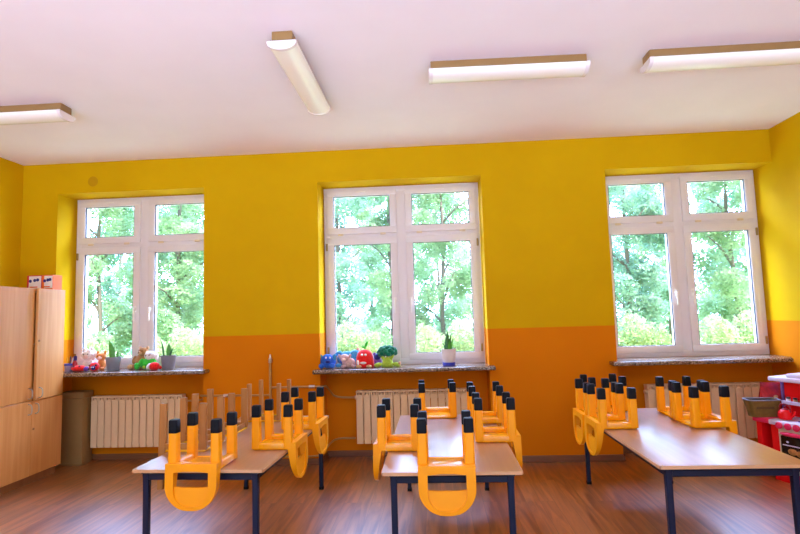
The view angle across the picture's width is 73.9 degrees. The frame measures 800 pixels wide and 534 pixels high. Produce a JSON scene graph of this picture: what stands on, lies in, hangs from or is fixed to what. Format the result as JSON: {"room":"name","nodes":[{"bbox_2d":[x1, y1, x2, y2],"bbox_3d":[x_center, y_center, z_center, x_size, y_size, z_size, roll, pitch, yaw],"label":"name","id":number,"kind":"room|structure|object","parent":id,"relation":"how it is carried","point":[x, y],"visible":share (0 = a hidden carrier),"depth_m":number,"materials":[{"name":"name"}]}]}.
{"room":"classroom","nodes":[
{"label":"classroom","id":0,"kind":"room"},
{"bbox_2d":[0,157,23,286],"bbox_3d":[-3.761,0.191,2.249,0.120,2.790,6.220,-2,-5,4],"label":"wall","id":1,"kind":"structure","parent":0,"point":[11,173],"depth_m":4.86,"materials":[{"name":"paint"}]},
{"bbox_2d":[20,129,772,458],"bbox_3d":[-0.126,0.327,4.919,6.794,2.790,0.420,-2,-5,4],"label":"wall","id":2,"kind":"structure","parent":0,"point":[548,305],"depth_m":4.76,"materials":[{"name":"paint"}]},
{"bbox_2d":[88,176,97,186],"bbox_3d":[-2.879,-0.802,4.984,0.096,0.096,0.005,-2,-5,4],"label":"air vent","id":3,"kind":"object","parent":2,"relation":"in","point":[92,181],"visible":1,"depth_m":4.98,"materials":[{"name":"yellow paint"}]},
{"bbox_2d":[63,194,208,376],"bbox_3d":[-2.486,0.141,4.980,1.538,1.691,0.454,-2,-5,4],"label":"window","id":4,"kind":"structure","parent":2,"relation":"in","point":[145,245],"depth_m":5.15,"materials":[{"name":"white plastic"}]},
{"bbox_2d":[64,363,72,371],"bbox_3d":[-3.067,0.931,4.925,0.078,0.073,0.078,-2,-5,4],"label":"pencil cup","id":5,"kind":"object","parent":4,"relation":"on","point":[67,367],"visible":0.9,"depth_m":4.90,"materials":[{"name":"plastic"}]},
{"bbox_2d":[73,356,77,371],"bbox_3d":[-3.011,0.896,4.929,0.040,0.140,0.039,-2,-5,4],"label":"bottle","id":6,"kind":"object","parent":4,"relation":"on","point":[75,363],"visible":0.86,"depth_m":4.92,"materials":[{"name":"plastic"}]},
{"bbox_2d":[71,365,88,371],"bbox_3d":[-2.931,0.929,4.871,0.168,0.058,0.076,-2,-5,4],"label":"toy","id":7,"kind":"object","parent":4,"relation":"on","point":[78,368],"visible":0.99,"depth_m":4.84,"materials":[{"name":"red plastic"}]},
{"bbox_2d":[80,347,96,370],"bbox_3d":[-2.926,0.864,4.994,0.160,0.222,0.120,-2,-5,4],"label":"lamb","id":8,"kind":"object","parent":4,"relation":"on","point":[88,355],"visible":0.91,"depth_m":4.97},
{"bbox_2d":[88,362,99,370],"bbox_3d":[-2.795,0.911,4.855,0.090,0.083,0.083,-2,-5,4],"label":"ball","id":9,"kind":"object","parent":4,"relation":"on","point":[94,366],"visible":1,"depth_m":4.83,"materials":[{"name":"red plastic"}]},
{"bbox_2d":[96,351,106,369],"bbox_3d":[-2.803,0.878,4.989,0.096,0.182,0.088,-2,-5,4],"label":"cat","id":10,"kind":"object","parent":4,"relation":"on","point":[100,356],"visible":0.89,"depth_m":4.97},
{"bbox_2d":[105,341,120,370],"bbox_3d":[-2.639,0.812,4.897,0.132,0.279,0.132,-2,-5,4],"label":"potted plant","id":11,"kind":"object","parent":4,"relation":"on","point":[113,362],"visible":1,"depth_m":4.86,"materials":[{"name":"green plant"}]},
{"bbox_2d":[127,346,148,368],"bbox_3d":[-2.435,0.849,4.971,0.181,0.208,0.122,-3,-5,15],"label":"teddy bear","id":12,"kind":"object","parent":4,"relation":"on","point":[142,350],"visible":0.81,"depth_m":4.95},
{"bbox_2d":[134,351,158,369],"bbox_3d":[-2.333,0.859,4.893,0.204,0.168,0.093,-2,-5,4],"label":"doll","id":13,"kind":"object","parent":4,"relation":"on","point":[150,356],"visible":0.91,"depth_m":4.86},
{"bbox_2d":[146,362,161,369],"bbox_3d":[-2.217,0.898,4.804,0.135,0.076,0.071,-1,-5,-4],"label":"hat","id":14,"kind":"object","parent":4,"relation":"on","point":[154,365],"visible":0.99,"depth_m":4.78,"materials":[{"name":"red fabric"}]},
{"bbox_2d":[160,339,175,369],"bbox_3d":[-2.118,0.793,4.865,0.131,0.281,0.131,3,-7,-41],"label":"potted plant","id":15,"kind":"object","parent":4,"relation":"on","point":[168,360],"visible":1,"depth_m":4.82,"materials":[{"name":"green plant"}]},
{"bbox_2d":[90,394,185,447],"bbox_3d":[-2.436,1.431,4.962,0.898,0.465,0.107,-2,-5,4],"label":"radiator","id":16,"kind":"object","parent":2,"relation":"attached to","point":[116,420],"visible":0.89,"depth_m":4.92,"materials":[{"name":"beige metal"}]},
{"bbox_2d":[188,354,355,457],"bbox_3d":[-1.206,1.264,4.775,1.578,0.962,0.234,-2,-5,4],"label":"pipe","id":17,"kind":"object","parent":2,"relation":"attached to","point":[269,358],"visible":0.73,"depth_m":4.69,"materials":[{"name":"metal"}]},
{"bbox_2d":[56,447,631,465],"bbox_3d":[-0.092,1.680,4.709,6.794,0.055,0.271,-2,-5,4],"label":"baseboard","id":18,"kind":"structure","parent":2,"relation":"attached to","point":[342,453],"depth_m":4.63,"materials":[{"name":"brown wood"}]},
{"bbox_2d":[312,182,495,373],"bbox_3d":[0.016,0.065,4.824,1.566,1.715,0.454,-2,-5,4],"label":"window","id":19,"kind":"structure","parent":2,"relation":"in","point":[401,233],"depth_m":4.98,"materials":[{"name":"white plastic"}]},
{"bbox_2d":[319,354,336,368],"bbox_3d":[-0.644,0.838,4.735,0.168,0.129,0.126,-2,-5,4],"label":"stuffed toy","id":20,"kind":"object","parent":19,"relation":"on","point":[327,360],"visible":1,"depth_m":4.70,"materials":[{"name":"blue fabric"}]},
{"bbox_2d":[335,354,354,367],"bbox_3d":[-0.488,0.837,4.728,0.181,0.125,0.092,-2,-5,4],"label":"pig","id":21,"kind":"object","parent":19,"relation":"on","point":[347,361],"visible":1,"depth_m":4.71},
{"bbox_2d":[335,348,359,364],"bbox_3d":[-0.478,0.825,4.864,0.232,0.168,0.090,-2,-5,4],"label":"plush whale","id":22,"kind":"object","parent":19,"relation":"on","point":[353,353],"visible":0.54,"depth_m":4.84,"materials":[{"name":"blue fabric"}]},
{"bbox_2d":[356,341,373,367],"bbox_3d":[-0.315,0.778,4.732,0.166,0.229,0.172,-2,-5,4],"label":"strawberry","id":23,"kind":"object","parent":19,"relation":"on","point":[364,359],"visible":1,"depth_m":4.68,"materials":[{"name":"red fabric"}]},
{"bbox_2d":[373,352,381,363],"bbox_3d":[-0.213,0.837,4.834,0.096,0.123,0.073,-2,-5,4],"label":"mouse","id":24,"kind":"object","parent":19,"relation":"on","point":[377,359],"visible":0.52,"depth_m":4.81,"materials":[{"name":"purple fabric"}]},
{"bbox_2d":[374,345,400,366],"bbox_3d":[-0.111,0.793,4.745,0.240,0.191,0.135,-2,-5,4],"label":"broccoli","id":25,"kind":"object","parent":19,"relation":"on","point":[386,353],"visible":1,"depth_m":4.70,"materials":[{"name":"green fabric"}]},
{"bbox_2d":[441,332,455,365],"bbox_3d":[0.428,0.716,4.687,0.132,0.300,0.132,-2,-5,4],"label":"potted plant","id":26,"kind":"object","parent":19,"relation":"on","point":[448,353],"visible":1,"depth_m":4.64,"materials":[{"name":"green plant"}]},
{"bbox_2d":[355,388,466,443],"bbox_3d":[0.112,1.341,4.805,1.032,0.465,0.107,-2,-5,4],"label":"radiator","id":27,"kind":"object","parent":2,"relation":"attached to","point":[367,401],"visible":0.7,"depth_m":4.77,"materials":[{"name":"beige metal"}]},
{"bbox_2d":[605,170,793,365],"bbox_3d":[2.506,-0.028,4.671,1.483,1.704,0.454,-2,-5,4],"label":"window","id":28,"kind":"structure","parent":2,"relation":"in","point":[676,222],"depth_m":4.81,"materials":[{"name":"white plastic"}]},
{"bbox_2d":[643,382,759,437],"bbox_3d":[2.670,1.252,4.647,1.032,0.465,0.107,-2,-5,4],"label":"radiator","id":29,"kind":"object","parent":2,"relation":"attached to","point":[746,427],"visible":0.4,"depth_m":4.59,"materials":[{"name":"beige metal"}]},
{"bbox_2d":[0,453,794,533],"bbox_3d":[-0.270,1.518,1.904,7.034,0.120,6.220,-2,-5,4],"label":"floor","id":30,"kind":"structure","parent":0,"point":[95,496],"depth_m":3.58,"materials":[{"name":"laminate"}]},
{"bbox_2d":[0,286,64,494],"bbox_3d":[-3.227,0.971,4.343,0.593,1.584,0.720,-2,-5,4],"label":"cabinet","id":31,"kind":"object","parent":30,"relation":"on","point":[32,320],"visible":1,"depth_m":4.30,"materials":[{"name":"brown wood"}]},
{"bbox_2d":[27,275,41,287],"bbox_3d":[-3.183,0.142,4.690,0.133,0.128,0.122,-2,-5,4],"label":"game box","id":32,"kind":"object","parent":31,"relation":"on","point":[33,281],"visible":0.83,"depth_m":4.63,"materials":[{"name":"cardboard"}]},
{"bbox_2d":[42,275,61,289],"bbox_3d":[-3.063,0.138,4.682,0.096,0.128,0.122,-2,-5,4],"label":"game box","id":33,"kind":"object","parent":31,"relation":"on","point":[48,281],"visible":0.94,"depth_m":4.63,"materials":[{"name":"cardboard"}]},
{"bbox_2d":[58,390,93,465],"bbox_3d":[-3.010,1.486,4.936,0.236,0.655,0.158,-2,-5,4],"label":"trash can","id":34,"kind":"object","parent":30,"relation":"on","point":[76,404],"visible":0.8,"depth_m":4.87,"materials":[{"name":"brown plastic"}]},
{"bbox_2d":[132,415,328,533],"bbox_3d":[-0.947,1.345,3.358,0.690,0.528,1.425,-2,-5,6],"label":"table","id":35,"kind":"object","parent":30,"relation":"on","point":[250,464],"visible":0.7,"depth_m":2.73,"materials":[{"name":"laminate"}]},
{"bbox_2d":[157,397,224,489],"bbox_3d":[-1.237,1.039,3.170,0.297,0.482,0.256,-2,-5,7],"label":"wooden chair","id":36,"kind":"object","parent":35,"relation":"on","point":[204,439],"visible":0.68,"depth_m":3.07,"materials":[{"name":"brown wood"}]},
{"bbox_2d":[165,411,237,510],"bbox_3d":[-1.021,0.992,2.753,0.271,0.431,0.264,-2,-5,6],"label":"chair","id":37,"kind":"object","parent":35,"relation":"on","point":[181,498],"visible":1,"depth_m":2.65,"materials":[{"name":"plastic"}]},
{"bbox_2d":[191,388,247,436],"bbox_3d":[-1.199,1.072,3.544,0.297,0.482,0.256,-2,-5,5],"label":"wooden chair","id":38,"kind":"object","parent":35,"relation":"on","point":[243,424],"visible":0.37,"depth_m":3.64,"materials":[{"name":"brown wood"}]},
{"bbox_2d":[247,379,290,421],"bbox_3d":[-0.979,1.108,4.005,0.256,0.482,0.297,-2,-5,6],"label":"wooden chair","id":39,"kind":"object","parent":35,"relation":"on","point":[277,417],"visible":0.53,"depth_m":3.89,"materials":[{"name":"brown wood"}]},
{"bbox_2d":[252,398,307,477],"bbox_3d":[-0.707,1.020,3.155,0.264,0.431,0.271,-2,-5,5],"label":"chair","id":40,"kind":"object","parent":35,"relation":"on","point":[290,441],"visible":1,"depth_m":3.06,"materials":[{"name":"plastic"}]},
{"bbox_2d":[281,387,328,453],"bbox_3d":[-0.654,1.066,3.679,0.264,0.431,0.271,-2,-5,6],"label":"chair","id":41,"kind":"object","parent":35,"relation":"on","point":[313,423],"visible":0.82,"depth_m":3.58,"materials":[{"name":"plastic"}]},
{"bbox_2d":[381,414,522,533],"bbox_3d":[0.298,1.294,3.203,0.668,0.528,1.446,-2,-5,4],"label":"table","id":42,"kind":"object","parent":30,"relation":"on","point":[494,462],"visible":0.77,"depth_m":2.69,"materials":[{"name":"laminate"}]},
{"bbox_2d":[373,398,421,479],"bbox_3d":[-0.009,0.989,3.042,0.264,0.431,0.271,-2,-5,6],"label":"chair","id":43,"kind":"object","parent":42,"relation":"on","point":[385,441],"visible":0.79,"depth_m":2.92,"materials":[{"name":"plastic"}]},
{"bbox_2d":[418,379,456,418],"bbox_3d":[0.276,1.061,3.925,0.271,0.431,0.264,-2,-5,2],"label":"chair","id":44,"kind":"object","parent":42,"relation":"on","point":[450,411],"visible":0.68,"depth_m":3.81,"materials":[{"name":"plastic"}]},
{"bbox_2d":[416,410,475,515],"bbox_3d":[0.224,0.941,2.590,0.271,0.431,0.264,-2,-5,4],"label":"chair","id":45,"kind":"object","parent":42,"relation":"on","point":[438,502],"visible":1,"depth_m":2.47,"materials":[{"name":"plastic"}]},
{"bbox_2d":[466,381,509,445],"bbox_3d":[0.608,1.030,3.699,0.264,0.431,0.271,-2,-5,4],"label":"chair","id":46,"kind":"object","parent":42,"relation":"on","point":[495,416],"visible":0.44,"depth_m":3.59,"materials":[{"name":"plastic"}]},
{"bbox_2d":[472,392,522,467],"bbox_3d":[0.574,0.983,3.173,0.264,0.431,0.271,-2,-5,5],"label":"chair","id":47,"kind":"object","parent":42,"relation":"on","point":[508,432],"visible":0.94,"depth_m":3.05,"materials":[{"name":"plastic"}]},
{"bbox_2d":[584,408,799,533],"bbox_3d":[1.623,1.255,3.208,0.690,0.528,1.506,-2,-5,4],"label":"table","id":48,"kind":"object","parent":30,"relation":"on","point":[674,448],"visible":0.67,"depth_m":2.71,"materials":[{"name":"laminate"}]},
{"bbox_2d":[573,378,617,444],"bbox_3d":[1.362,1.008,3.698,0.264,0.431,0.271,-2,-5,5],"label":"chair","id":49,"kind":"object","parent":48,"relation":"on","point":[581,409],"visible":0.71,"depth_m":3.77,"materials":[{"name":"plastic"}]},
{"bbox_2d":[580,373,627,429],"bbox_3d":[1.522,1.029,3.980,0.271,0.431,0.264,-2,-5,1],"label":"chair","id":50,"kind":"object","parent":48,"relation":"on","point":[612,377],"visible":0.26,"depth_m":3.88,"materials":[{"name":"plastic"}]},
{"bbox_2d":[584,383,638,455],"bbox_3d":[1.352,0.983,3.422,0.264,0.431,0.271,-2,-5,4],"label":"chair","id":51,"kind":"object","parent":48,"relation":"on","point":[602,421],"visible":1,"depth_m":3.33,"materials":[{"name":"plastic"}]},
{"bbox_2d":[655,376,712,417],"bbox_3d":[1.961,0.988,3.673,0.264,0.431,0.271,-2,-5,5],"label":"chair","id":52,"kind":"object","parent":48,"relation":"on","point":[662,408],"visible":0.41,"depth_m":3.77,"materials":[{"name":"plastic"}]},
{"bbox_2d":[671,381,737,434],"bbox_3d":[1.931,0.962,3.381,0.264,0.431,0.271,-2,-5,2],"label":"chair","id":53,"kind":"object","parent":48,"relation":"on","point":[707,419],"visible":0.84,"depth_m":3.28,"materials":[{"name":"plastic"}]},
{"bbox_2d":[752,373,799,482],"bbox_3d":[2.891,1.151,3.780,0.314,0.766,0.618,0,-6,-20],"label":"toy kitchen","id":54,"kind":"object","parent":30,"relation":"on","point":[783,436],"visible":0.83,"depth_m":3.87,"materials":[{"name":"red plastic"}]},
{"bbox_2d":[742,397,780,416],"bbox_3d":[2.742,1.062,4.029,0.239,0.130,0.127,-2,-5,7],"label":"fabric basket","id":55,"kind":"object","parent":54,"relation":"on","point":[755,406],"visible":1,"depth_m":3.98,"materials":[{"name":"beige fabric"}]},
{"bbox_2d":[752,416,778,422],"bbox_3d":[2.817,1.141,4.018,0.277,0.032,0.126,0,-6,-20],"label":"countertop","id":56,"kind":"structure","parent":54,"relation":"on","point":[761,419],"depth_m":3.96,"materials":[{"name":"pink plastic"}]},
{"bbox_2d":[756,421,781,480],"bbox_3d":[2.841,1.352,3.970,0.254,0.402,0.168,0,-6,-20],"label":"shelf","id":57,"kind":"object","parent":54,"relation":"attached to","point":[768,434],"depth_m":3.98,"materials":[{"name":"red plastic"}]},
{"bbox_2d":[759,382,781,410],"bbox_3d":[2.880,1.013,4.130,0.161,0.238,0.077,-3,-5,12],"label":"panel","id":58,"kind":"object","parent":54,"relation":"on","point":[767,389],"visible":0.43,"depth_m":4.12,"materials":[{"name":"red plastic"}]},
{"bbox_2d":[768,373,799,407],"bbox_3d":[2.943,0.932,3.777,0.410,0.334,0.577,-2,-5,4],"label":"hood","id":59,"kind":"object","parent":54,"relation":"attached to","point":[789,383],"depth_m":3.90,"materials":[{"name":"red plastic"}]},
{"bbox_2d":[768,417,799,426],"bbox_3d":[2.922,1.113,3.730,0.281,0.034,0.490,0,-6,-20],"label":"countertop","id":60,"kind":"structure","parent":54,"relation":"on","point":[794,421],"depth_m":3.84,"materials":[{"name":"white plastic"}]},
{"bbox_2d":[778,403,795,419],"bbox_3d":[2.816,1.053,3.874,0.110,0.116,0.093,-5,-6,34],"label":"kettle","id":61,"kind":"object","parent":54,"relation":"on","point":[784,414],"visible":1,"depth_m":3.85,"materials":[{"name":"red plastic"}]},
{"bbox_2d":[778,426,799,451],"bbox_3d":[2.944,1.314,3.695,0.252,0.382,0.432,0,-6,-20],"label":"stove","id":62,"kind":"object","parent":54,"relation":"in","point":[785,444],"depth_m":3.79,"materials":[{"name":"beige plastic"}]},
{"bbox_2d":[779,432,799,458],"bbox_3d":[2.808,1.294,3.660,0.181,0.264,0.339,-2,-5,4],"label":"oven","id":63,"kind":"object","parent":54,"relation":"in","point":[789,442],"depth_m":3.76,"materials":[{"name":"white plastic"}]},
{"bbox_2d":[0,0,799,165],"bbox_3d":[-0.356,-1.394,2.170,7.034,0.150,6.220,-2,-5,4],"label":"ceiling","id":64,"kind":"structure","parent":0,"point":[138,79],"depth_m":3.35,"materials":[{"name":"white paint"}]},
{"bbox_2d":[0,103,74,124],"bbox_3d":[-2.780,-1.052,3.720,0.950,0.107,0.162,-2,-5,4],"label":"ceiling lamp","id":65,"kind":"object","parent":64,"relation":"attached to","point":[50,112],"visible":1,"depth_m":3.65,"materials":[{"name":"white plastic"}]},
{"bbox_2d":[0,109,65,124],"bbox_3d":[-2.779,-1.025,3.717,0.910,0.047,0.156,-2,-5,4],"label":"diffuser","id":66,"kind":"object","parent":65,"relation":"attached to","point":[20,116],"depth_m":3.65,"materials":[{"name":"white plastic"}]},
{"bbox_2d":[266,31,330,115],"bbox_3d":[-0.596,-1.157,3.271,0.162,0.107,0.940,-2,-5,4],"label":"ceiling lamp","id":67,"kind":"object","parent":64,"relation":"attached to","point":[285,47],"visible":1,"depth_m":3.08,"materials":[{"name":"white plastic"}]},
{"bbox_2d":[429,54,589,83],"bbox_3d":[0.651,-1.198,3.234,0.950,0.107,0.162,-2,-5,2],"label":"ceiling lamp","id":68,"kind":"object","parent":64,"relation":"attached to","point":[573,65],"visible":1,"depth_m":3.18,"materials":[{"name":"white plastic"}]},
{"bbox_2d":[640,41,799,72],"bbox_3d":[1.941,-1.242,3.159,0.950,0.107,0.162,-2,-5,4],"label":"ceiling lamp","id":69,"kind":"object","parent":64,"relation":"attached to","point":[774,53],"visible":1,"depth_m":3.11,"materials":[{"name":"white plastic"}]},
{"bbox_2d":[753,112,799,388],"bbox_3d":[3.135,-0.052,1.824,0.120,2.790,6.220,-2,-5,4],"label":"wall","id":70,"kind":"structure","parent":0,"point":[777,182],"depth_m":4.50,"materials":[{"name":"paint"}]},
{"label":"outside","id":71,"kind":"structure","parent":0,"visible":0},
{"bbox_2d":[115,322,752,356],"bbox_3d":[2.476,5.245,37.169,120.000,0.200,64.860,-2,-5,4],"label":"meadow","id":72,"kind":"structure","parent":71,"point":[665,322],"depth_m":34.09,"materials":[{"name":"green plant"}]},
{"bbox_2d":[87,219,96,341],"bbox_3d":[-11.198,-1.046,17.992,2.414,10.111,2.098,-5,-6,32],"label":"tree","id":73,"kind":"object","parent":72,"relation":"on","point":[88,329],"visible":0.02,"depth_m":18.08,"materials":[{"name":"teal plant"}]},
{"bbox_2d":[86,332,109,357],"bbox_3d":[-6.487,2.148,10.491,2.016,1.811,0.890,-3,-5,12],"label":"shrub","id":74,"kind":"object","parent":72,"relation":"on","point":[89,343],"visible":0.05,"depth_m":10.56,"materials":[{"name":"green plant"}]},
{"bbox_2d":[86,207,133,356],"bbox_3d":[-7.624,-0.538,13.748,2.378,7.758,1.962,2,-6,-36],"label":"tree","id":75,"kind":"object","parent":72,"relation":"on","point":[96,264],"visible":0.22,"depth_m":13.56,"materials":[{"name":"green plant"}]},
{"bbox_2d":[89,207,133,355],"bbox_3d":[-12.129,-1.016,23.449,2.428,11.277,2.794,-2,-5,2],"label":"tree","id":76,"kind":"object","parent":72,"relation":"on","point":[107,286],"visible":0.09,"depth_m":22.59,"materials":[{"name":"teal plant"}]},
{"bbox_2d":[103,206,180,343],"bbox_3d":[-8.749,-1.076,18.444,2.157,10.109,2.312,-2,-5,3],"label":"tree","id":77,"kind":"object","parent":72,"relation":"on","point":[125,298],"visible":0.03,"depth_m":18.15,"materials":[{"name":"green plant"}]},
{"bbox_2d":[131,326,202,355],"bbox_3d":[-4.342,2.073,10.360,2.016,1.811,0.890,-2,-5,4],"label":"shrub","id":78,"kind":"object","parent":72,"relation":"on","point":[193,347],"visible":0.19,"depth_m":10.38,"materials":[{"name":"green plant"}]},
{"bbox_2d":[132,204,203,355],"bbox_3d":[-5.269,-0.694,12.900,2.097,7.776,2.248,1,-6,-31],"label":"tree","id":79,"kind":"object","parent":72,"relation":"on","point":[173,223],"visible":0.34,"depth_m":12.56,"materials":[{"name":"green plant"}]},
{"bbox_2d":[160,205,203,350],"bbox_3d":[-9.447,-1.162,22.699,2.497,11.275,2.676,-3,-5,17],"label":"tree","id":80,"kind":"object","parent":72,"relation":"on","point":[168,212],"visible":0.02,"depth_m":22.13,"materials":[{"name":"green plant"}]},
{"bbox_2d":[171,204,203,341],"bbox_3d":[-6.607,-1.185,17.803,2.446,10.085,2.018,-3,-5,12],"label":"tree","id":81,"kind":"object","parent":72,"relation":"on","point":[198,329],"visible":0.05,"depth_m":17.41,"materials":[{"name":"green plant"}]},
{"bbox_2d":[334,197,380,351],"bbox_3d":[-1.364,-0.819,12.791,2.347,7.777,2.040,0,-5,-13],"label":"tree","id":82,"kind":"object","parent":72,"relation":"on","point":[345,263],"visible":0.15,"depth_m":12.54,"materials":[{"name":"teal plant"}]},
{"bbox_2d":[337,321,383,352],"bbox_3d":[-1.050,1.958,10.158,2.016,1.811,0.890,-1,-5,-5],"label":"shrub","id":83,"kind":"object","parent":72,"relation":"on","point":[356,338],"visible":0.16,"depth_m":10.20,"materials":[{"name":"green plant"}]},
{"bbox_2d":[345,197,388,341],"bbox_3d":[-1.336,-1.402,22.697,2.497,11.275,2.676,-3,-5,16],"label":"tree","id":84,"kind":"object","parent":72,"relation":"on","point":[360,217],"visible":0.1,"depth_m":22.02,"materials":[{"name":"green plant"}]},
{"bbox_2d":[355,196,424,349],"bbox_3d":[-0.452,-1.413,17.426,2.157,10.109,2.312,3,-7,-40],"label":"tree","id":85,"kind":"object","parent":72,"relation":"on","point":[384,304],"visible":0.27,"depth_m":17.15,"materials":[{"name":"green plant"}]},
{"bbox_2d":[412,193,472,351],"bbox_3d":[0.886,-0.851,13.063,2.378,7.758,1.962,-3,-5,12],"label":"tree","id":86,"kind":"object","parent":72,"relation":"on","point":[460,280],"visible":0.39,"depth_m":12.91,"materials":[{"name":"green plant"}]},
{"bbox_2d":[414,194,471,350],"bbox_3d":[1.627,-1.532,22.089,2.831,11.249,2.335,0,-6,-21],"label":"tree","id":87,"kind":"object","parent":72,"relation":"on","point":[448,310],"visible":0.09,"depth_m":21.68,"materials":[{"name":"green plant"}]},
{"bbox_2d":[416,318,473,351],"bbox_3d":[1.094,1.882,10.023,2.016,1.811,0.890,-3,-5,12],"label":"shrub","id":88,"kind":"object","parent":72,"relation":"on","point":[426,342],"visible":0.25,"depth_m":10.10,"materials":[{"name":"green plant"}]},
{"bbox_2d":[609,186,617,278],"bbox_3d":[6.044,-1.635,17.112,2.098,10.111,2.414,-5,-6,35],"label":"tree","id":89,"kind":"object","parent":72,"relation":"on","point":[613,243],"visible":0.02,"depth_m":16.57,"materials":[{"name":"teal plant"}]},
{"bbox_2d":[608,185,670,345],"bbox_3d":[5.110,-1.039,12.477,2.347,7.777,2.040,0,-5,-17],"label":"tree","id":90,"kind":"object","parent":72,"relation":"on","point":[634,299],"visible":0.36,"depth_m":12.08,"materials":[{"name":"teal plant"}]},
{"bbox_2d":[612,185,666,330],"bbox_3d":[10.036,-1.781,22.071,2.831,11.249,2.335,0,-6,-22],"label":"tree","id":91,"kind":"object","parent":72,"relation":"on","point":[638,251],"visible":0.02,"depth_m":21.40,"materials":[{"name":"green plant"}]},
{"bbox_2d":[617,313,672,345],"bbox_3d":[4.286,1.770,9.828,2.016,1.811,0.890,-2,-5,4],"label":"shrub","id":92,"kind":"object","parent":72,"relation":"on","point":[658,337],"visible":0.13,"depth_m":9.82,"materials":[{"name":"green plant"}]},
{"bbox_2d":[636,183,715,342],"bbox_3d":[8.668,-1.678,17.471,2.312,10.109,2.157,-2,-5,6],"label":"tree","id":93,"kind":"object","parent":72,"relation":"on","point":[665,294],"visible":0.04,"depth_m":16.93,"materials":[{"name":"green plant"}]},
{"bbox_2d":[688,183,748,337],"bbox_3d":[12.770,-1.935,21.419,2.428,11.277,2.794,-2,-5,-1],"label":"tree","id":94,"kind":"object","parent":72,"relation":"on","point":[729,197],"visible":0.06,"depth_m":20.98,"materials":[{"name":"teal plant"}]},
{"bbox_2d":[688,181,753,343],"bbox_3d":[7.625,-1.115,12.450,2.097,7.776,2.248,3,-7,-40],"label":"tree","id":95,"kind":"object","parent":72,"relation":"on","point":[731,288],"visible":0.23,"depth_m":12.34,"materials":[{"name":"green plant"}]},
{"bbox_2d":[699,309,754,343],"bbox_3d":[6.431,1.695,9.697,2.016,1.811,0.890,-1,-5,-5],"label":"shrub","id":96,"kind":"object","parent":72,"relation":"on","point":[722,335],"visible":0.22,"depth_m":9.72,"materials":[{"name":"green plant"}]},
{"bbox_2d":[734,189,746,258],"bbox_3d":[11.611,-1.836,16.569,2.018,10.085,2.446,-3,-5,15],"label":"tree","id":97,"kind":"object","parent":72,"relation":"on","point":[742,249],"visible":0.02,"depth_m":17.29,"materials":[{"name":"green plant"}]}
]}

